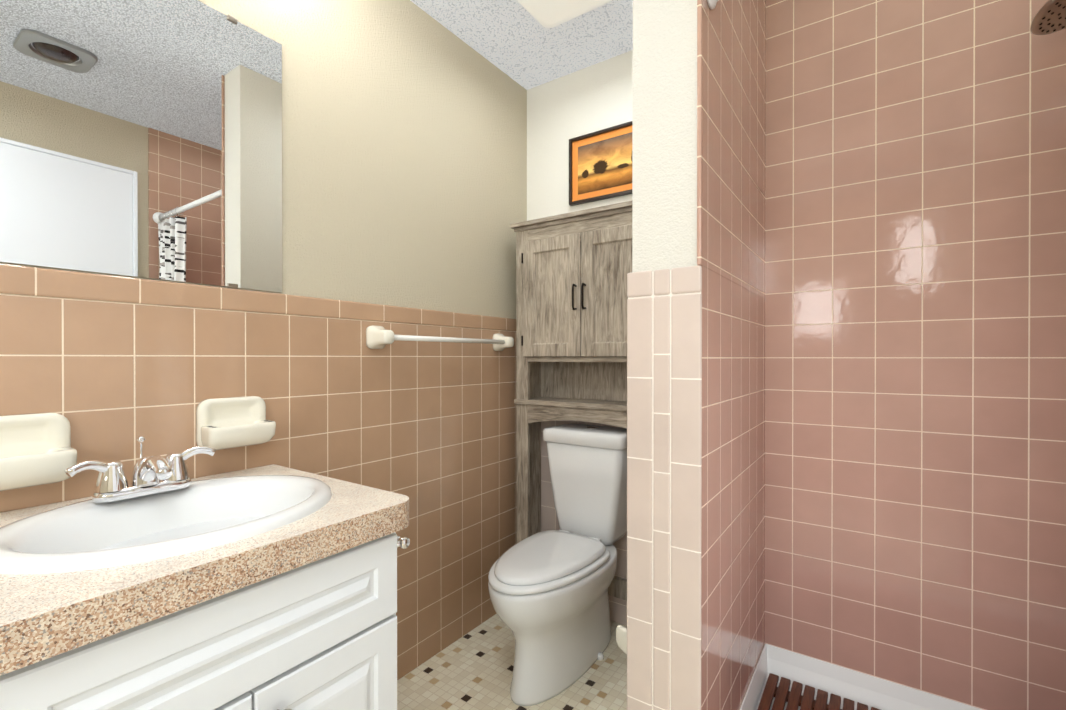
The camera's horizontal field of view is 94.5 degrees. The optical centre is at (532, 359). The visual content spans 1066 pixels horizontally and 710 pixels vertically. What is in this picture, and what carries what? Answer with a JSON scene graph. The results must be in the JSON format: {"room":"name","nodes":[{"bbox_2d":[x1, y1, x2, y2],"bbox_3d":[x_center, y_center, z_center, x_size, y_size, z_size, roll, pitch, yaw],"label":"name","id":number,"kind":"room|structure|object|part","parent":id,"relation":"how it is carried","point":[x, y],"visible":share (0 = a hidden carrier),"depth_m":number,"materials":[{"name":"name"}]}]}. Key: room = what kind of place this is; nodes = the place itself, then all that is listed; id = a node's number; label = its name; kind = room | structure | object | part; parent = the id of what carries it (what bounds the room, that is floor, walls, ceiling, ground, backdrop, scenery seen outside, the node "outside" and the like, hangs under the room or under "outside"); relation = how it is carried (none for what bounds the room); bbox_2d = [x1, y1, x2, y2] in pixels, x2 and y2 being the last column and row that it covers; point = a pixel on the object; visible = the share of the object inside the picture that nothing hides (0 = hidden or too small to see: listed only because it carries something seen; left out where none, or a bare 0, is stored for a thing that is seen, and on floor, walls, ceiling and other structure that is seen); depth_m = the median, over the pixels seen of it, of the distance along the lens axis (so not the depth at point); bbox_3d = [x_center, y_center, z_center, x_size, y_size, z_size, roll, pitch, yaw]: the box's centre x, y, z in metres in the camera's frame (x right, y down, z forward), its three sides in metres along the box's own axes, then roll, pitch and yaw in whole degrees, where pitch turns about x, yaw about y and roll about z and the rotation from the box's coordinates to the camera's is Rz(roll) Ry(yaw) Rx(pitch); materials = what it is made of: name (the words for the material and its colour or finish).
{"room":"bathroom","nodes":[
{"label":"bathroom","id":0,"kind":"room"},
{"bbox_2d":[0,0,526,318],"bbox_3d":[-0.956,-0.085,1.065,0.001,2.440,3.250,0,0,35],"label":"wall","id":1,"kind":"structure","parent":0,"point":[404,153],"depth_m":1.73,"materials":[{"name":"beige paint"}]},
{"bbox_2d":[0,264,515,331],"bbox_3d":[-0.951,-0.156,1.061,0.012,0.059,3.248,0,0,35],"label":"tile border","id":2,"kind":"object","parent":1,"relation":"attached to","point":[33,281],"depth_m":1.24,"materials":[{"name":"tile"}]},
{"bbox_2d":[0,0,281,292],"bbox_3d":[-1.050,-0.541,0.922,0.005,0.704,1.172,0,0,35],"label":"mirror","id":3,"kind":"object","parent":2,"relation":"on","point":[141,138],"visible":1,"depth_m":1.13,"materials":[{"name":"clear glass"}]},
{"bbox_2d":[227,15,237,288],"bbox_3d":[-0.955,-0.542,1.050,0.004,0.710,0.614,0,0,35],"label":"mirror clip","id":4,"kind":"object","parent":2,"relation":"on","point":[234,20],"visible":1,"depth_m":1.29,"materials":[{"name":"silver metal"}]},
{"bbox_2d":[0,294,515,679],"bbox_3d":[-0.952,0.504,1.064,0.010,1.262,3.248,0,0,35],"label":"tile","id":5,"kind":"structure","parent":1,"relation":"attached to","point":[428,428],"depth_m":1.50,"materials":[{"name":"tile"}]},
{"bbox_2d":[0,413,76,490],"bbox_3d":[-0.987,0.179,0.934,0.078,0.143,0.178,0,0,35],"label":"soap dish","id":6,"kind":"object","parent":5,"relation":"attached to","point":[36,449],"depth_m":0.96,"materials":[{"name":"beige ceramic"}]},
{"bbox_2d":[196,396,275,449],"bbox_3d":[-0.756,0.164,1.267,0.078,0.131,0.165,0,0,35],"label":"soap dish","id":7,"kind":"object","parent":5,"relation":"attached to","point":[228,423],"visible":0.9,"depth_m":1.26,"materials":[{"name":"beige ceramic"}]},
{"bbox_2d":[366,325,513,350],"bbox_3d":[-0.313,-0.076,1.907,0.076,0.078,0.731,0,0,35],"label":"towel rail","id":8,"kind":"object","parent":5,"relation":"attached to","point":[379,337],"visible":1,"depth_m":1.73,"materials":[{"name":"beige ceramic"}]},
{"bbox_2d":[397,614,626,709],"bbox_3d":[-0.135,1.138,0.500,2.000,0.001,3.250,0,0,35],"label":"floor","id":9,"kind":"structure","parent":0,"point":[472,669],"depth_m":1.74,"materials":[{"name":"tile"}]},
{"bbox_2d":[0,436,408,709],"bbox_3d":[-0.664,0.648,0.941,0.600,0.976,0.654,0,0,35],"label":"bathroom vanity","id":10,"kind":"object","parent":9,"relation":"on","point":[159,582],"visible":1,"depth_m":0.81,"materials":[{"name":"white wood"}]},
{"bbox_3d":[-0.534,0.776,0.673,0.022,0.482,0.287,0,0,35],"label":"door","id":11,"kind":"part","parent":10,"relation":"part of","materials":[{"name":"white wood"}]},
{"bbox_2d":[64,436,216,502],"bbox_3d":[-0.769,0.218,0.997,0.141,0.115,0.253,0,0,35],"label":"faucet","id":12,"kind":"object","parent":10,"relation":"on","point":[155,476],"depth_m":0.99,"materials":[{"name":"silver metal"}]},
{"bbox_2d":[0,474,331,614],"bbox_3d":[-0.661,0.355,0.935,0.450,0.160,0.544,0,0,35],"label":"sink","id":13,"kind":"object","parent":10,"relation":"in","point":[55,552],"depth_m":0.90,"materials":[{"name":"white ceramic"}]},
{"bbox_3d":[-0.452,0.446,0.791,0.022,0.162,0.578,0,0,35],"label":"drawer","id":14,"kind":"part","parent":10,"relation":"part of","materials":[{"name":"white wood"}]},
{"bbox_3d":[-0.411,0.586,0.806,0.032,0.033,0.033,0,0,35],"label":"knob","id":15,"kind":"part","parent":10,"relation":"part of","materials":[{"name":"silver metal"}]},
{"bbox_3d":[-0.369,0.775,0.912,0.022,0.482,0.287,0,0,35],"label":"door","id":16,"kind":"part","parent":10,"relation":"part of","materials":[{"name":"white wood"}]},
{"bbox_2d":[397,536,409,548],"bbox_3d":[-0.382,0.420,1.163,0.207,0.042,0.070,0,0,35],"label":"knob","id":17,"kind":"object","parent":10,"relation":"attached to","point":[403,542],"depth_m":1.13,"materials":[{"name":"silver metal"}]},
{"bbox_2d":[488,424,626,705],"bbox_3d":[0.103,0.706,1.844,0.372,0.853,0.724,0,0,35],"label":"toilet","id":18,"kind":"object","parent":9,"relation":"on","point":[548,593],"visible":0.98,"depth_m":1.76,"materials":[{"name":"white ceramic"}]},
{"bbox_3d":[0.041,0.724,1.754,0.346,0.020,0.506,0,0,35],"label":"seat","id":19,"kind":"part","parent":18,"relation":"part of","materials":[{"name":"white ceramic"}]},
{"bbox_3d":[0.046,0.700,1.762,0.310,0.026,0.478,0,0,35],"label":"lid","id":20,"kind":"part","parent":18,"relation":"part of","materials":[{"name":"white ceramic"}]},
{"bbox_3d":[0.248,0.537,2.053,0.352,0.388,0.206,0,0,35],"label":"tank","id":21,"kind":"part","parent":18,"relation":"part of","materials":[{"name":"white ceramic"}]},
{"bbox_3d":[0.247,0.282,2.051,0.048,0.006,0.048,0,0,35],"label":"knob","id":22,"kind":"part","parent":18,"relation":"part of","materials":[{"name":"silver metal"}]},
{"bbox_2d":[510,201,631,600],"bbox_3d":[0.239,0.264,2.063,0.712,1.734,0.219,0,0,35],"label":"cabinet","id":23,"kind":"object","parent":9,"relation":"on","point":[573,269],"visible":0.58,"depth_m":2.08,"materials":[{"name":"brown wood"}]},
{"bbox_3d":[0.078,-0.263,2.084,0.286,0.501,0.018,0,0,35],"label":"door","id":24,"kind":"part","parent":23,"relation":"part of","materials":[{"name":"brown wood"}]},
{"bbox_3d":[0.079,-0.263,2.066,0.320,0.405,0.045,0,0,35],"label":"handle","id":25,"kind":"part","parent":23,"relation":"part of","materials":[{"name":"brown metal"}]},
{"bbox_3d":[0.317,-0.263,1.919,0.286,0.501,0.018,0,0,35],"label":"door","id":26,"kind":"part","parent":23,"relation":"part of","materials":[{"name":"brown wood"}]},
{"bbox_2d":[627,297,651,709],"bbox_3d":[0.242,0.498,1.118,0.061,1.275,0.009,0,0,35],"label":"tile","id":27,"kind":"structure","parent":9,"relation":"on","point":[639,503],"depth_m":1.11,"materials":[{"name":"beige tile"}]},
{"bbox_2d":[653,296,669,709],"bbox_3d":[0.284,0.498,1.088,0.038,1.275,0.009,0,0,35],"label":"tile","id":28,"kind":"structure","parent":9,"relation":"on","point":[661,602],"depth_m":1.08,"materials":[{"name":"beige tile"}]},
{"bbox_2d":[628,270,700,709],"bbox_3d":[0.287,0.470,1.089,0.164,1.331,0.006,0,0,35],"label":"grout","id":29,"kind":"structure","parent":9,"relation":"on","point":[653,295],"depth_m":1.10,"materials":[{"name":"white"}]},
{"bbox_2d":[671,294,701,709],"bbox_3d":[0.328,0.498,1.058,0.064,1.275,0.009,0,0,35],"label":"tile","id":30,"kind":"structure","parent":9,"relation":"on","point":[686,387],"depth_m":1.05,"materials":[{"name":"beige tile"}]},
{"bbox_2d":[701,266,764,709],"bbox_3d":[0.561,0.467,1.345,0.010,1.334,0.727,0,0,35],"label":"tile","id":31,"kind":"object","parent":9,"relation":"on","point":[733,506],"visible":0.82,"depth_m":1.26,"materials":[{"name":"pink tile"}]},
{"bbox_2d":[740,644,982,709],"bbox_3d":[0.920,1.041,1.070,0.895,0.189,0.771,0,0,35],"label":"shower pan","id":32,"kind":"object","parent":9,"relation":"on","point":[870,691],"visible":0.79,"depth_m":1.49,"materials":[{"name":"white"}]},
{"bbox_2d":[757,673,879,709],"bbox_3d":[0.937,1.022,1.107,0.836,0.025,0.591,0,0,35],"label":"mat","id":33,"kind":"object","parent":32,"relation":"in","point":[782,694],"visible":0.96,"depth_m":1.47,"materials":[{"name":"brown wood"}]},
{"bbox_2d":[410,0,632,89],"bbox_3d":[-0.134,-1.302,0.490,2.000,0.001,3.250,0,0,35],"label":"ceiling","id":34,"kind":"structure","parent":0,"point":[518,43],"depth_m":1.99,"materials":[{"name":"white paint"}]},
{"bbox_2d":[517,0,611,27],"bbox_3d":[0.090,-1.280,1.682,0.300,0.053,0.300,0,0,35],"label":"ceiling light","id":35,"kind":"object","parent":34,"relation":"in","point":[548,13],"visible":1,"depth_m":1.76,"materials":[{"name":"white"}]},
{"bbox_2d":[697,0,701,264],"bbox_3d":[0.351,-0.751,1.037,0.010,1.104,0.009,0,0,35],"label":"tile edge trim","id":36,"kind":"object","parent":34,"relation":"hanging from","point":[699,132],"visible":1,"depth_m":1.03,"materials":[{"name":"pink tile"}]},
{"bbox_2d":[527,50,632,220],"bbox_3d":[0.792,-0.088,1.830,2.000,2.440,0.001,0,0,35],"label":"wall","id":37,"kind":"structure","parent":0,"point":[562,111],"depth_m":2.27,"materials":[{"name":"white paint"}]},
{"bbox_2d":[541,397,626,625],"bbox_3d":[0.351,0.500,2.132,0.915,1.262,0.010,0,0,35],"label":"tile","id":38,"kind":"structure","parent":37,"relation":"attached to","point":[617,606],"depth_m":2.30,"materials":[{"name":"beige tile"}]},
{"bbox_2d":[569,121,631,205],"bbox_3d":[0.332,-0.850,2.131,0.400,0.298,0.022,0,0,35],"label":"picture","id":39,"kind":"object","parent":37,"relation":"attached to","point":[600,164],"visible":0.65,"depth_m":2.15,"materials":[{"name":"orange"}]},
{"bbox_2d":[577,128,631,194],"bbox_3d":[0.332,-0.850,2.132,0.316,0.214,0.001,0,0,35],"label":"art","id":40,"kind":"object","parent":39,"relation":"attached to","point":[604,163],"depth_m":2.14,"materials":[{"name":"orange"}]},
{"bbox_2d":[627,271,651,296],"bbox_3d":[0.241,-0.170,1.115,0.061,0.057,0.010,0,0,35],"label":"tile","id":41,"kind":"structure","parent":0,"point":[639,284],"depth_m":1.11,"materials":[{"name":"beige tile"}]},
{"bbox_2d":[654,269,669,294],"bbox_3d":[0.284,-0.170,1.085,0.038,0.057,0.010,0,0,35],"label":"tile","id":42,"kind":"structure","parent":0,"point":[661,281],"depth_m":1.08,"materials":[{"name":"beige tile"}]},
{"bbox_2d":[632,0,697,271],"bbox_3d":[0.544,-0.086,1.457,0.148,2.440,0.894,0,0,35],"label":"wall","id":43,"kind":"structure","parent":0,"point":[664,177],"depth_m":1.09,"materials":[{"name":"beige paint"}]},
{"bbox_2d":[616,625,626,653],"bbox_3d":[0.319,0.774,1.383,0.112,0.150,0.172,0,0,35],"label":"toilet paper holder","id":44,"kind":"object","parent":43,"relation":"attached to","point":[621,635],"visible":0.19,"depth_m":1.34,"materials":[{"name":"beige"}]},
{"bbox_2d":[698,0,765,298],"bbox_3d":[0.561,-0.752,1.340,0.010,1.104,0.727,0,0,35],"label":"tile","id":45,"kind":"object","parent":43,"relation":"attached to","point":[733,128],"visible":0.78,"depth_m":1.28,"materials":[{"name":"pink tile"}]},
{"bbox_2d":[671,266,701,293],"bbox_3d":[0.328,-0.170,1.055,0.064,0.057,0.010,0,0,35],"label":"tile","id":46,"kind":"structure","parent":0,"point":[686,279],"depth_m":1.05,"materials":[{"name":"beige tile"}]},
{"label":"wall","id":47,"kind":"structure","parent":0,"visible":0},
{"bbox_3d":[1.304,-0.083,0.824,0.010,2.439,0.731,0,0,35],"label":"tile","id":48,"kind":"structure","parent":47,"relation":"attached to","visible":0},
{"bbox_2d":[707,0,718,9],"bbox_3d":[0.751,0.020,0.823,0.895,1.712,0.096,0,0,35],"label":"rail","id":49,"kind":"object","parent":48,"relation":"attached to","point":[712,4],"visible":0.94,"depth_m":1.07,"materials":[{"name":"white plastic"}]},
{"bbox_2d":[1030,0,1065,34],"bbox_3d":[1.297,-0.868,1.079,0.296,0.173,0.164,0,0,35],"label":"shower head","id":50,"kind":"object","parent":48,"relation":"attached to","point":[1049,17],"visible":1,"depth_m":1.15},
{"bbox_3d":[1.191,-0.086,1.456,0.916,2.440,0.157,0,0,35],"label":"wall","id":51,"kind":"structure","parent":0,"visible":0},
{"bbox_2d":[765,0,1065,709],"bbox_3d":[1.147,-0.085,1.385,0.906,2.439,0.010,0,0,35],"label":"tile","id":52,"kind":"structure","parent":51,"relation":"attached to","point":[915,371],"depth_m":1.41,"materials":[{"name":"pink tile"}]}
]}

